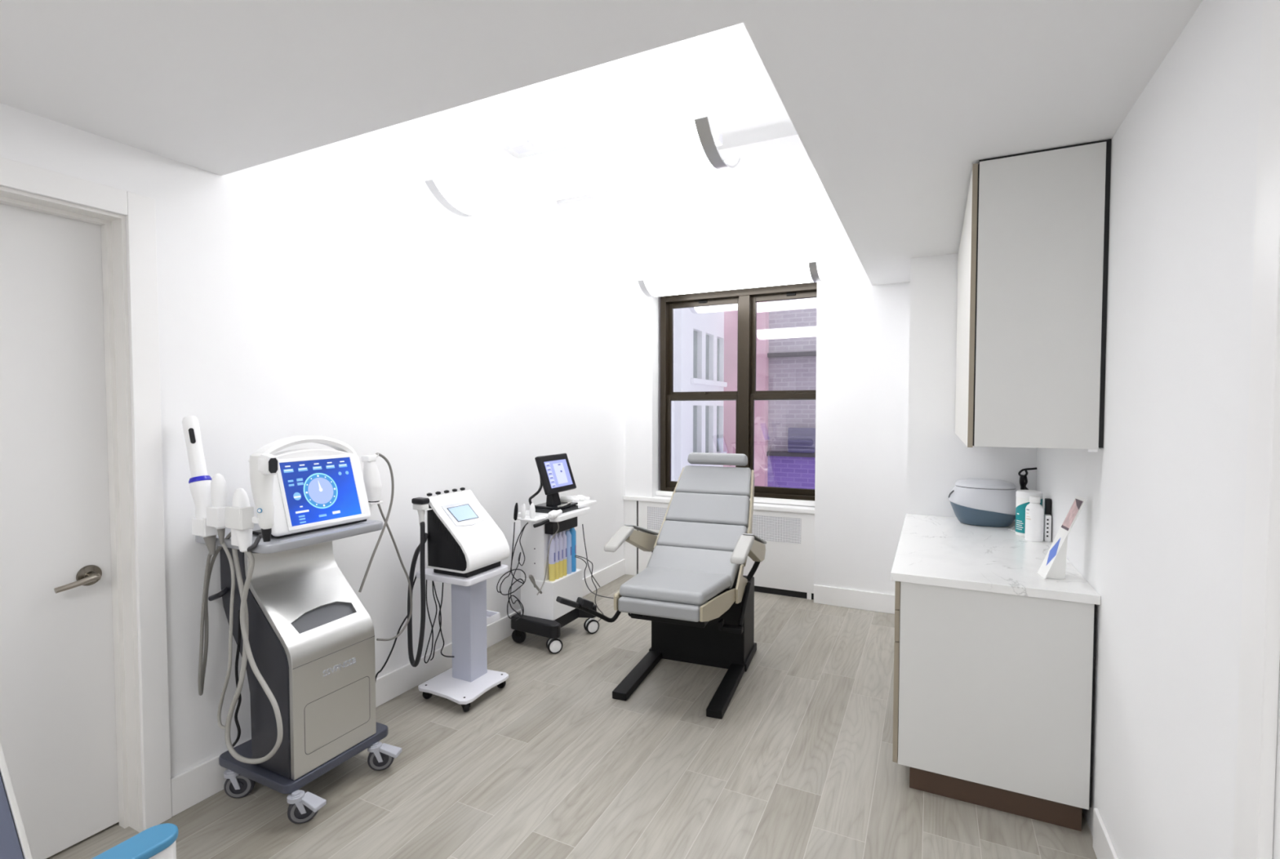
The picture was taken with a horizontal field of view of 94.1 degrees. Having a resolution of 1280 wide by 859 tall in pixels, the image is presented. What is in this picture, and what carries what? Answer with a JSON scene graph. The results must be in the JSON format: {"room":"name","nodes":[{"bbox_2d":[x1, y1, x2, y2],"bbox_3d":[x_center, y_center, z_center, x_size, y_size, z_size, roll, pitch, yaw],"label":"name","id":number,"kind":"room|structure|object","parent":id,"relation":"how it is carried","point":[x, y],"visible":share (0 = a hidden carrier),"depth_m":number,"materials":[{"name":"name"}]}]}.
{"room":"examination room","nodes":[
{"label":"examination room","id":0,"kind":"room"},
{"bbox_2d":[0,102,625,830],"bbox_3d":[-1.723,-0.211,2.846,0.260,3.530,7.200,1,2,26],"label":"wall","id":1,"kind":"structure","parent":0,"point":[295,291],"depth_m":3.20,"materials":[{"name":"white paint"}]},
{"bbox_2d":[0,203,119,858],"bbox_3d":[-2.194,0.385,1.860,0.100,2.282,0.902,1,2,26],"label":"door","id":2,"kind":"structure","parent":1,"relation":"in","point":[58,737],"depth_m":2.11,"materials":[{"name":"white paint"}]},
{"bbox_2d":[0,186,142,831],"bbox_3d":[-2.185,0.383,1.855,0.200,2.310,0.930,1,2,26],"label":"trim","id":3,"kind":"structure","parent":1,"relation":"attached to","point":[113,240],"depth_m":2.23,"materials":[{"name":"beige paint"}]},
{"bbox_2d":[0,156,172,830],"bbox_3d":[-2.087,0.341,1.806,0.018,2.398,1.106,1,2,26],"label":"trim","id":4,"kind":"structure","parent":1,"relation":"attached to","point":[139,210],"depth_m":2.25,"materials":[{"name":"white wood"}]},
{"bbox_2d":[170,558,625,816],"bbox_3d":[-0.996,1.389,4.067,0.016,0.150,3.849,1,2,26],"label":"baseboard","id":5,"kind":"structure","parent":1,"relation":"attached to","point":[197,784],"depth_m":3.33,"materials":[{"name":"white wood"}]},
{"bbox_2d":[46,573,1097,858],"bbox_3d":[-0.189,1.579,2.152,3.712,0.100,7.200,1,2,26],"label":"floor","id":6,"kind":"structure","parent":0,"point":[546,763],"depth_m":2.60,"materials":[{"name":"grey wood"}]},
{"bbox_2d":[0,742,32,858],"bbox_3d":[-1.238,1.008,0.983,0.065,1.120,0.570,1,2,26],"label":"panel","id":7,"kind":"object","parent":6,"relation":"on","point":[14,844],"visible":1,"depth_m":1.09,"materials":[{"name":"white plastic"}]},
{"bbox_2d":[91,822,178,858],"bbox_3d":[-1.430,1.348,1.570,0.106,0.400,0.374,1,2,26],"label":"bin","id":8,"kind":"object","parent":6,"relation":"on","point":[158,841],"visible":1,"depth_m":1.66,"materials":[{"name":"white plastic"}]},
{"bbox_2d":[191,500,402,823],"bbox_3d":[-1.418,0.893,2.526,0.585,1.245,0.671,1,2,26],"label":"trolley","id":9,"kind":"object","parent":6,"relation":"on","point":[311,637],"visible":0.98,"depth_m":2.43,"materials":[{"name":"grey plastic"}]},
{"bbox_2d":[182,415,231,695],"bbox_3d":[-1.648,0.507,2.292,0.294,1.122,0.074,1,2,26],"label":"wand handpiece","id":10,"kind":"object","parent":9,"relation":"on","point":[199,482],"visible":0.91,"depth_m":2.30,"materials":[{"name":"white plastic"}]},
{"bbox_2d":[210,473,235,728],"bbox_3d":[-1.629,0.684,2.310,0.185,1.038,0.062,2,3,41],"label":"handpiece","id":11,"kind":"object","parent":9,"relation":"hanging from","point":[218,483],"visible":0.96,"depth_m":2.26,"materials":[{"name":"white plastic"}]},
{"bbox_2d":[232,609,241,746],"bbox_3d":[-1.616,0.999,2.388,0.075,0.568,0.011,1,2,26],"label":"cord","id":12,"kind":"object","parent":9,"relation":"hanging from","point":[236,719],"visible":0.88,"depth_m":2.38,"materials":[{"name":"black plastic"}]},
{"bbox_2d":[224,488,283,764],"bbox_3d":[-1.459,0.743,2.221,0.343,1.053,0.074,1,2,26],"label":"stubby handpiece","id":13,"kind":"object","parent":9,"relation":"attached to","point":[240,497],"visible":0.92,"depth_m":2.23,"materials":[{"name":"white plastic"}]},
{"bbox_2d":[247,453,279,553],"bbox_3d":[-1.405,0.286,2.202,0.085,0.395,0.234,-2,3,-44],"label":"pistol handpiece","id":14,"kind":"object","parent":9,"relation":"on","point":[263,466],"visible":0.94,"depth_m":2.16,"materials":[{"name":"white plastic"}]},
{"bbox_2d":[195,519,382,553],"bbox_3d":[-1.462,0.428,2.519,0.500,0.036,0.535,1,2,26],"label":"tray","id":15,"kind":"object","parent":9,"relation":"on","point":[291,542],"depth_m":2.35,"materials":[{"name":"grey plastic"}]},
{"bbox_2d":[247,435,370,537],"bbox_3d":[-1.381,0.219,2.498,0.202,0.386,0.446,1,2,26],"label":"console","id":16,"kind":"object","parent":9,"relation":"on","point":[313,489],"visible":0.92,"depth_m":2.46,"materials":[{"name":"white plastic"}]},
{"bbox_2d":[358,452,394,591],"bbox_3d":[-1.225,0.435,2.835,0.136,0.658,0.240,1,2,26],"label":"handpiece","id":17,"kind":"object","parent":9,"relation":"in","point":[371,477],"visible":0.98,"depth_m":2.73,"materials":[{"name":"white plastic"}]},
{"bbox_2d":[376,503,412,640],"bbox_3d":[-1.277,0.720,3.098,0.011,0.741,0.229,1,2,26],"label":"cable","id":18,"kind":"object","parent":9,"relation":"hanging from","point":[379,504],"visible":0.94,"depth_m":3.13,"materials":[{"name":"black rubber"}]},
{"bbox_2d":[375,574,416,680],"bbox_3d":[-1.337,1.157,3.145,0.098,0.678,0.491,0,2,8],"label":"cable","id":19,"kind":"object","parent":6,"relation":"on","point":[415,579],"visible":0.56,"depth_m":3.22,"materials":[{"name":"plastic"}]},
{"bbox_2d":[416,564,508,711],"bbox_3d":[-0.978,1.133,3.381,0.390,0.708,0.464,1,2,26],"label":"pedestal stand","id":20,"kind":"object","parent":6,"relation":"on","point":[468,677],"visible":0.98,"depth_m":3.34,"materials":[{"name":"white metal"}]},
{"bbox_2d":[423,579,437,662],"bbox_3d":[-1.201,1.099,3.414,0.105,0.502,0.007,1,2,26],"label":"cord","id":21,"kind":"object","parent":20,"relation":"hanging from","point":[433,624],"visible":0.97,"depth_m":3.41,"materials":[{"name":"black plastic"}]},
{"bbox_2d":[430,581,441,660],"bbox_3d":[-1.183,1.106,3.450,0.089,0.486,0.007,1,2,26],"label":"cord","id":22,"kind":"object","parent":20,"relation":"hanging from","point":[433,581],"visible":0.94,"depth_m":3.44,"materials":[{"name":"black plastic"}]},
{"bbox_2d":[438,582,454,657],"bbox_3d":[-1.102,1.071,3.386,0.112,0.448,0.007,1,2,26],"label":"cord","id":23,"kind":"object","parent":20,"relation":"hanging from","point":[442,582],"visible":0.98,"depth_m":3.40,"materials":[{"name":"black plastic"}]},
{"bbox_2d":[423,489,510,577],"bbox_3d":[-0.971,0.573,3.301,0.321,0.418,0.393,1,2,26],"label":"console","id":24,"kind":"object","parent":20,"relation":"on","point":[464,540],"visible":0.95,"depth_m":3.23,"materials":[{"name":"white plastic"}]},
{"bbox_2d":[407,497,429,666],"bbox_3d":[-1.213,0.829,3.232,0.190,0.930,0.088,1,2,26],"label":"hose handpiece","id":25,"kind":"object","parent":24,"relation":"attached to","point":[420,504],"visible":0.97,"depth_m":3.18,"materials":[{"name":"black plastic"}]},
{"bbox_2d":[429,511,461,559],"bbox_3d":[-1.035,0.560,3.171,0.219,0.238,0.002,1,2,26],"label":"vent","id":26,"kind":"object","parent":24,"relation":"attached to","point":[445,543],"depth_m":3.18,"materials":[{"name":"black plastic"}]},
{"bbox_2d":[486,609,499,625],"bbox_3d":[-0.914,1.117,3.532,0.100,0.040,0.136,1,2,26],"label":"electrical outlet","id":27,"kind":"object","parent":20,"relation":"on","point":[491,616],"depth_m":3.55,"materials":[{"name":"white plastic"}]},
{"bbox_2d":[511,453,599,653],"bbox_3d":[-0.592,0.820,4.156,0.454,1.282,0.723,1,2,26],"label":"machine","id":28,"kind":"object","parent":6,"relation":"on","point":[543,615],"visible":0.93,"depth_m":4.05,"materials":[{"name":"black plastic"}]},
{"bbox_2d":[496,521,525,595],"bbox_3d":[-0.864,0.864,3.977,0.271,0.503,0.025,1,2,32],"label":"cord","id":29,"kind":"object","parent":28,"relation":"hanging from","point":[514,522],"visible":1,"depth_m":3.97,"materials":[{"name":"black plastic"}]},
{"bbox_2d":[513,502,518,519],"bbox_3d":[-0.808,0.533,3.876,0.032,0.116,0.025,1,2,26],"label":"applicator","id":30,"kind":"object","parent":28,"relation":"on","point":[516,508],"visible":1,"depth_m":3.87,"materials":[{"name":"black plastic"}]},
{"bbox_2d":[506,522,528,619],"bbox_3d":[-0.817,0.944,3.978,0.180,0.667,0.007,1,2,26],"label":"cord","id":31,"kind":"object","parent":28,"relation":"hanging from","point":[508,597],"visible":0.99,"depth_m":3.99,"materials":[{"name":"black plastic"}]},
{"bbox_2d":[510,527,524,620],"bbox_3d":[-0.820,0.963,4.002,0.132,0.654,0.007,1,2,26],"label":"cord","id":32,"kind":"object","parent":28,"relation":"hanging from","point":[519,556],"visible":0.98,"depth_m":3.99,"materials":[{"name":"black rubber"}]},
{"bbox_2d":[520,503,526,518],"bbox_3d":[-0.760,0.532,3.886,0.037,0.096,0.033,1,2,26],"label":"applicator","id":33,"kind":"object","parent":28,"relation":"on","point":[523,509],"visible":1,"depth_m":3.87,"materials":[{"name":"white plastic"}]},
{"bbox_2d":[529,502,535,518],"bbox_3d":[-0.700,0.530,3.879,0.039,0.100,0.037,1,2,26],"label":"applicator","id":34,"kind":"object","parent":28,"relation":"on","point":[532,509],"visible":1,"depth_m":3.86,"materials":[{"name":"white plastic"}]},
{"bbox_2d":[528,574,542,593],"bbox_3d":[-0.670,0.993,3.822,0.016,0.155,0.133,1,2,26],"label":"plug","id":35,"kind":"object","parent":28,"relation":"attached to","point":[531,576],"visible":0.96,"depth_m":3.80,"materials":[{"name":"grey plastic"}]},
{"bbox_2d":[533,518,549,527],"bbox_3d":[-0.628,0.598,3.801,0.025,0.043,0.118,2,3,41],"label":"black applicator","id":36,"kind":"object","parent":28,"relation":"hanging from","point":[540,523],"visible":1,"depth_m":3.79,"materials":[{"name":"plastic"}]},
{"bbox_2d":[537,521,559,595],"bbox_3d":[-0.599,0.816,3.892,0.008,0.469,0.250,1,2,26],"label":"lead","id":37,"kind":"object","parent":28,"relation":"hanging from","point":[557,522],"visible":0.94,"depth_m":3.88,"materials":[{"name":"grey rubber"}]},
{"bbox_2d":[548,534,555,581],"bbox_3d":[-0.592,0.864,4.015,0.045,0.307,0.044,1,2,26],"label":"bottle","id":38,"kind":"object","parent":28,"relation":"on","point":[552,548],"visible":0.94,"depth_m":4.00,"materials":[{"name":"yellow plastic"}]},
{"bbox_2d":[517,506,590,521],"bbox_3d":[-0.593,0.580,4.162,0.345,0.036,0.440,1,2,26],"label":"tray","id":39,"kind":"object","parent":28,"relation":"on","point":[570,513],"depth_m":4.04,"materials":[{"name":"white plastic"}]},
{"bbox_2d":[547,509,562,519],"bbox_3d":[-0.554,0.555,3.924,0.056,0.056,0.141,1,2,26],"label":"roller handpiece","id":40,"kind":"object","parent":28,"relation":"on","point":[553,514],"visible":1,"depth_m":3.88,"materials":[{"name":"white plastic"}]},
{"bbox_2d":[534,453,576,494],"bbox_3d":[-0.586,0.307,4.175,0.115,0.259,0.355,1,2,26],"label":"monitor","id":41,"kind":"object","parent":28,"relation":"on","point":[556,476],"depth_m":4.13,"materials":[{"name":"black plastic"}]},
{"bbox_2d":[553,533,559,578],"bbox_3d":[-0.572,0.861,4.057,0.045,0.309,0.044,1,2,26],"label":"bottle","id":42,"kind":"object","parent":28,"relation":"on","point":[556,538],"visible":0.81,"depth_m":4.04,"materials":[{"name":"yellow plastic"}]},
{"bbox_2d":[557,531,563,577],"bbox_3d":[-0.551,0.859,4.099,0.045,0.311,0.044,1,2,26],"label":"bottle","id":43,"kind":"object","parent":28,"relation":"on","point":[560,537],"visible":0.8,"depth_m":4.08,"materials":[{"name":"yellow plastic"}]},
{"bbox_2d":[561,530,566,575],"bbox_3d":[-0.530,0.856,4.142,0.045,0.313,0.044,1,2,26],"label":"bottle","id":44,"kind":"object","parent":28,"relation":"on","point":[563,534],"visible":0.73,"depth_m":4.12,"materials":[{"name":"yellow plastic"}]},
{"bbox_2d":[560,496,573,502],"bbox_3d":[-0.527,0.505,4.289,0.096,0.047,0.048,0,2,8],"label":"white applicator","id":45,"kind":"object","parent":28,"relation":"on","point":[562,498],"visible":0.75,"depth_m":4.27,"materials":[{"name":"plastic"}]},
{"bbox_2d":[565,530,571,573],"bbox_3d":[-0.506,0.861,4.190,0.053,0.300,0.052,1,2,26],"label":"bottle","id":46,"kind":"object","parent":28,"relation":"on","point":[568,534],"visible":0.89,"depth_m":4.17,"materials":[{"name":"blue"}]},
{"bbox_2d":[568,527,576,572],"bbox_3d":[-0.481,0.852,4.242,0.053,0.315,0.052,1,2,26],"label":"bottle","id":47,"kind":"object","parent":28,"relation":"on","point":[572,531],"visible":0.76,"depth_m":4.22,"materials":[{"name":"blue plastic"}]},
{"bbox_2d":[566,495,579,501],"bbox_3d":[-0.492,0.508,4.338,0.096,0.047,0.048,0,2,8],"label":"white applicator","id":48,"kind":"object","parent":28,"relation":"on","point":[568,496],"visible":0.52,"depth_m":4.33,"materials":[{"name":"plastic"}]},
{"bbox_2d":[572,495,584,500],"bbox_3d":[-0.456,0.510,4.388,0.096,0.047,0.048,0,2,8],"label":"white applicator","id":49,"kind":"object","parent":28,"relation":"on","point":[575,496],"visible":0.55,"depth_m":4.37,"materials":[{"name":"plastic"}]},
{"bbox_2d":[577,494,590,500],"bbox_3d":[-0.421,0.512,4.438,0.096,0.047,0.048,0,2,8],"label":"white applicator","id":50,"kind":"object","parent":28,"relation":"on","point":[580,495],"visible":0.55,"depth_m":4.42,"materials":[{"name":"plastic"}]},
{"bbox_2d":[574,555,603,621],"bbox_3d":[-0.361,1.143,4.298,0.007,0.566,0.392,1,2,26],"label":"lead","id":51,"kind":"object","parent":28,"relation":"attached to","point":[575,555],"visible":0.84,"depth_m":4.33,"materials":[{"name":"grey rubber"}]},
{"bbox_2d":[582,524,599,586],"bbox_3d":[-0.351,0.918,4.310,0.007,0.513,0.247,1,2,26],"label":"lead","id":52,"kind":"object","parent":28,"relation":"hanging from","point":[582,524],"visible":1,"depth_m":4.25,"materials":[{"name":"grey rubber"}]},
{"bbox_2d":[574,555,613,598],"bbox_3d":[-0.263,1.026,4.028,0.170,0.296,0.503,-2,3,-40],"label":"lead","id":53,"kind":"object","parent":28,"relation":"attached to","point":[575,556],"visible":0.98,"depth_m":4.22,"materials":[{"name":"grey rubber"}]},
{"bbox_2d":[555,452,766,719],"bbox_3d":[0.255,0.834,3.589,0.890,1.288,1.562,1,2,21],"label":"chair","id":54,"kind":"object","parent":6,"relation":"on","point":[694,591],"visible":1,"depth_m":3.68,"materials":[{"name":"white leather"}]},
{"bbox_2d":[613,590,621,599],"bbox_3d":[-0.116,0.908,3.186,0.026,0.080,0.085,1,2,21],"label":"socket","id":55,"kind":"object","parent":54,"relation":"attached to","point":[617,596],"depth_m":3.15,"materials":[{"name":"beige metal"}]},
{"bbox_2d":[619,566,730,604],"bbox_3d":[0.194,0.870,3.324,0.531,0.104,0.536,1,2,21],"label":"seat cushion","id":56,"kind":"object","parent":54,"relation":"on","point":[672,585],"depth_m":3.19,"materials":[{"name":"grey leather"}]},
{"bbox_2d":[645,545,739,588],"bbox_3d":[0.319,0.835,3.645,0.558,0.173,0.260,1,2,21],"label":"cushion","id":57,"kind":"object","parent":54,"relation":"on","point":[700,559],"depth_m":3.64,"materials":[{"name":"grey leather"}]},
{"bbox_2d":[656,520,747,551],"bbox_3d":[0.398,0.699,3.843,0.560,0.171,0.204,1,2,21],"label":"cushion","id":58,"kind":"object","parent":54,"relation":"on","point":[712,535],"depth_m":3.82,"materials":[{"name":"grey leather"}]},
{"bbox_2d":[665,492,750,528],"bbox_3d":[0.461,0.539,4.002,0.557,0.201,0.194,1,2,21],"label":"cushion","id":59,"kind":"object","parent":54,"relation":"on","point":[733,508],"depth_m":3.97,"materials":[{"name":"grey leather"}]},
{"bbox_2d":[675,465,751,497],"bbox_3d":[0.521,0.365,4.151,0.520,0.204,0.207,1,2,21],"label":"cushion","id":60,"kind":"object","parent":54,"relation":"on","point":[693,479],"depth_m":4.11,"materials":[{"name":"grey leather"}]},
{"bbox_2d":[623,495,814,599],"bbox_3d":[0.680,1.035,5.434,1.808,0.766,0.143,1,2,26],"label":"radiator cover","id":61,"kind":"object","parent":6,"relation":"on","point":[787,568],"visible":0.48,"depth_m":5.14,"materials":[{"name":"white metal"}]},
{"bbox_2d":[647,506,667,530],"bbox_3d":[0.277,0.843,5.565,0.460,0.216,0.004,1,2,26],"label":"grille","id":62,"kind":"object","parent":61,"relation":"attached to","point":[655,514],"depth_m":5.63,"materials":[{"name":"white metal"}]},
{"bbox_2d":[746,515,800,543],"bbox_3d":[1.146,0.858,5.139,0.475,0.216,0.004,1,2,26],"label":"grille","id":63,"kind":"object","parent":61,"relation":"attached to","point":[773,529],"depth_m":5.12,"materials":[{"name":"white metal"}]},
{"bbox_2d":[892,581,1096,831],"bbox_3d":[1.718,1.056,3.054,0.687,0.884,1.546,1,2,26],"label":"base cabinet","id":64,"kind":"object","parent":6,"relation":"on","point":[993,699],"visible":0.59,"depth_m":2.35,"materials":[{"name":"grey laminate"}]},
{"bbox_2d":[890,513,1100,604],"bbox_3d":[1.710,0.595,3.035,0.708,0.034,1.566,1,2,26],"label":"countertop","id":65,"kind":"structure","parent":64,"relation":"on","point":[944,551],"depth_m":2.64,"materials":[{"name":"white stone"}]},
{"bbox_2d":[948,478,1017,527],"bbox_3d":[2.051,0.428,3.549,0.386,0.264,0.316,1,2,26],"label":"wax warmer","id":66,"kind":"object","parent":65,"relation":"on","point":[985,502],"visible":0.94,"depth_m":3.44,"materials":[{"name":"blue plastic"}]},
{"bbox_2d":[1015,489,1043,536],"bbox_3d":[2.100,0.452,3.219,0.122,0.240,0.122,1,2,26],"label":"pump bottle","id":67,"kind":"object","parent":65,"relation":"on","point":[1022,495],"visible":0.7,"depth_m":3.19,"materials":[{"name":"white plastic"}]},
{"bbox_2d":[1016,512,1022,529],"bbox_3d":[2.042,0.494,3.208,0.004,0.086,0.045,0,2,-12],"label":"print","id":68,"kind":"object","parent":67,"relation":"attached to","point":[1019,515],"depth_m":3.21},
{"bbox_2d":[1015,497,1029,536],"bbox_3d":[2.100,0.466,3.220,0.120,0.212,0.120,1,2,26],"label":"label","id":69,"kind":"object","parent":67,"relation":"attached to","point":[1021,504],"depth_m":3.20,"materials":[{"name":"paper"}]},
{"bbox_2d":[1017,466,1037,489],"bbox_3d":[2.293,0.389,3.526,0.095,0.331,0.076,1,2,26],"label":"pump dispenser","id":70,"kind":"object","parent":67,"relation":"attached to","point":[1023,477],"visible":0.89,"depth_m":3.54,"materials":[{"name":"black plastic"}]},
{"bbox_2d":[1024,495,1044,542],"bbox_3d":[2.048,0.461,3.095,0.080,0.230,0.080,1,2,26],"label":"bottle","id":71,"kind":"object","parent":65,"relation":"on","point":[1034,511],"visible":1,"depth_m":3.07,"materials":[{"name":"plastic"}]},
{"bbox_2d":[1044,514,1051,541],"bbox_3d":[2.107,0.509,3.080,0.028,0.134,0.036,1,2,26],"label":"bottle","id":72,"kind":"object","parent":65,"relation":"on","point":[1047,517],"visible":1,"depth_m":3.07,"materials":[{"name":"white plastic"}]},
{"bbox_2d":[1044,497,1051,515],"bbox_3d":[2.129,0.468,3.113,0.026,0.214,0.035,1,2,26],"label":"cap","id":73,"kind":"object","parent":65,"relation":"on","point":[1047,508],"visible":0.51,"depth_m":3.10,"materials":[{"name":"plastic"}]},
{"bbox_2d":[1037,495,1086,578],"bbox_3d":[1.697,0.434,2.403,0.143,0.331,0.100,1,2,26],"label":"card","id":74,"kind":"object","parent":65,"relation":"on","point":[1054,564],"visible":1,"depth_m":2.39,"materials":[{"name":"white paper"}]},
{"bbox_2d":[1061,497,1083,530],"bbox_3d":[1.728,0.340,2.385,0.047,0.121,0.085,1,2,19],"label":"picture","id":75,"kind":"object","parent":74,"relation":"attached to","point":[1077,504],"depth_m":2.38,"materials":[{"name":"pink paper"}]},
{"bbox_2d":[0,0,1203,285],"bbox_3d":[-0.172,-1.444,1.998,3.235,0.808,6.720,1,2,26],"label":"ceiling","id":76,"kind":"structure","parent":0,"point":[892,104],"depth_m":1.69,"materials":[{"name":"white paint"}]},
{"bbox_2d":[440,22,824,223],"bbox_3d":[-0.110,-1.902,2.108,3.235,0.100,7.000,1,2,26],"label":"ceiling","id":77,"kind":"structure","parent":0,"point":[657,87],"depth_m":3.52,"materials":[{"name":"white paint"}]},
{"bbox_2d":[509,128,586,153],"bbox_3d":[-0.624,-1.893,3.910,0.622,0.040,0.100,1,2,26],"label":"conduit","id":78,"kind":"object","parent":77,"relation":"attached to","point":[521,146],"visible":1,"depth_m":3.94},
{"bbox_2d":[424,35,740,216],"bbox_3d":[-0.312,-1.509,2.855,1.500,0.735,0.444,1,2,26],"label":"pendant lamp","id":79,"kind":"object","parent":77,"relation":"hanging from","point":[686,148],"visible":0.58,"depth_m":2.70,"materials":[{"name":"white metal"}]},
{"bbox_2d":[433,119,728,214],"bbox_3d":[-0.312,-1.196,2.866,1.400,0.103,0.440,1,2,26],"label":"diffuser","id":80,"kind":"object","parent":79,"relation":"attached to","point":[679,149],"depth_m":2.71,"materials":[{"name":"white plastic"}]},
{"bbox_2d":[557,134,813,210],"bbox_3d":[0.389,-1.839,4.267,2.230,0.170,0.170,1,2,26],"label":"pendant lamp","id":81,"kind":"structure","parent":77,"relation":"hanging from","point":[787,154],"depth_m":4.08,"materials":[{"name":"white paint"}]},
{"bbox_2d":[637,177,825,297],"bbox_3d":[0.733,-1.549,4.904,1.470,0.793,0.425,1,2,26],"label":"pendant lamp","id":82,"kind":"object","parent":77,"relation":"hanging from","point":[801,273],"visible":1,"depth_m":4.77,"materials":[{"name":"white metal"}]},
{"bbox_2d":[644,262,813,296],"bbox_3d":[0.733,-1.207,4.916,1.370,0.102,0.420,1,2,26],"label":"diffuser","id":83,"kind":"object","parent":82,"relation":"attached to","point":[801,273],"depth_m":4.77,"materials":[{"name":"white plastic"}]},
{"bbox_2d":[625,188,910,594],"bbox_3d":[1.351,-0.313,5.139,3.235,3.480,0.370,1,2,26],"label":"wall","id":84,"kind":"structure","parent":0,"point":[863,328],"depth_m":4.84,"materials":[{"name":"white paint"}]},
{"bbox_2d":[656,490,814,506],"bbox_3d":[0.935,0.627,5.383,1.725,0.045,0.035,1,2,26],"label":"window sill","id":85,"kind":"structure","parent":84,"relation":"attached to","point":[759,500],"depth_m":5.23,"materials":[{"name":"white paint"}]},
{"bbox_2d":[660,282,817,500],"bbox_3d":[0.963,-0.330,5.420,1.657,1.870,0.126,1,2,26],"label":"window","id":86,"kind":"structure","parent":84,"relation":"in","point":[747,299],"depth_m":5.39,"materials":[{"name":"brown metal"}]},
{"bbox_2d":[813,584,894,613],"bbox_3d":[1.762,1.365,4.778,0.719,0.150,0.016,1,2,26],"label":"baseboard","id":87,"kind":"structure","parent":84,"relation":"attached to","point":[834,596],"depth_m":4.79,"materials":[{"name":"white wood"}]},
{"bbox_2d":[906,253,1036,521],"bbox_3d":[2.251,0.176,4.118,0.705,2.572,0.878,1,2,26],"label":"wall pillar","id":88,"kind":"structure","parent":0,"point":[937,458],"depth_m":3.79,"materials":[{"name":"white paint"}]},
{"bbox_2d":[1035,0,1279,858],"bbox_3d":[1.388,-0.184,1.319,0.200,3.480,7.200,1,2,26],"label":"wall","id":89,"kind":"structure","parent":0,"point":[1157,532],"depth_m":1.53,"materials":[{"name":"white paint"}]},
{"bbox_2d":[955,138,1111,452],"bbox_3d":[1.836,-0.507,2.943,0.436,1.128,1.546,1,2,26],"label":"upper cabinet","id":90,"kind":"object","parent":89,"relation":"attached to","point":[1033,257],"visible":1,"depth_m":2.25,"materials":[{"name":"grey laminate"}]},
{"bbox_2d":[1093,807,1118,858],"bbox_3d":[1.450,1.468,1.745,0.014,0.150,0.960,1,2,26],"label":"baseboard","id":91,"kind":"structure","parent":89,"relation":"attached to","point":[1103,846],"depth_m":2.08,"materials":[{"name":"white wood"}]},
{"bbox_2d":[1233,0,1279,858],"bbox_3d":[1.150,0.343,1.105,0.022,2.440,0.095,1,2,26],"label":"trim","id":92,"kind":"structure","parent":89,"relation":"attached to","point":[1260,646],"depth_m":1.08,"materials":[{"name":"white paint"}]},
{"label":"outside","id":93,"kind":"structure","parent":0,"visible":0},
{"bbox_2d":[723,297,817,488],"bbox_3d":[3.768,-0.612,9.247,5.000,10.200,0.450,1,2,26],"label":"wall","id":94,"kind":"structure","parent":93,"point":[786,344],"depth_m":9.88,"materials":[{"name":"purple brick"}]},
{"bbox_2d":[787,427,815,453],"bbox_3d":[2.792,0.175,9.633,0.770,0.400,0.165,1,2,26],"label":"air vent","id":95,"kind":"object","parent":94,"relation":"in","point":[799,439],"visible":0.56,"depth_m":9.64,"materials":[{"name":"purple metal"}]},
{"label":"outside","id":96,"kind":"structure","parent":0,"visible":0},
{"bbox_2d":[671,304,727,480],"bbox_3d":[0.431,-0.582,8.351,0.400,10.200,4.500,1,2,26],"label":"facade","id":97,"kind":"object","parent":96,"point":[696,426],"visible":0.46,"depth_m":9.15,"materials":[{"name":"white stone"}]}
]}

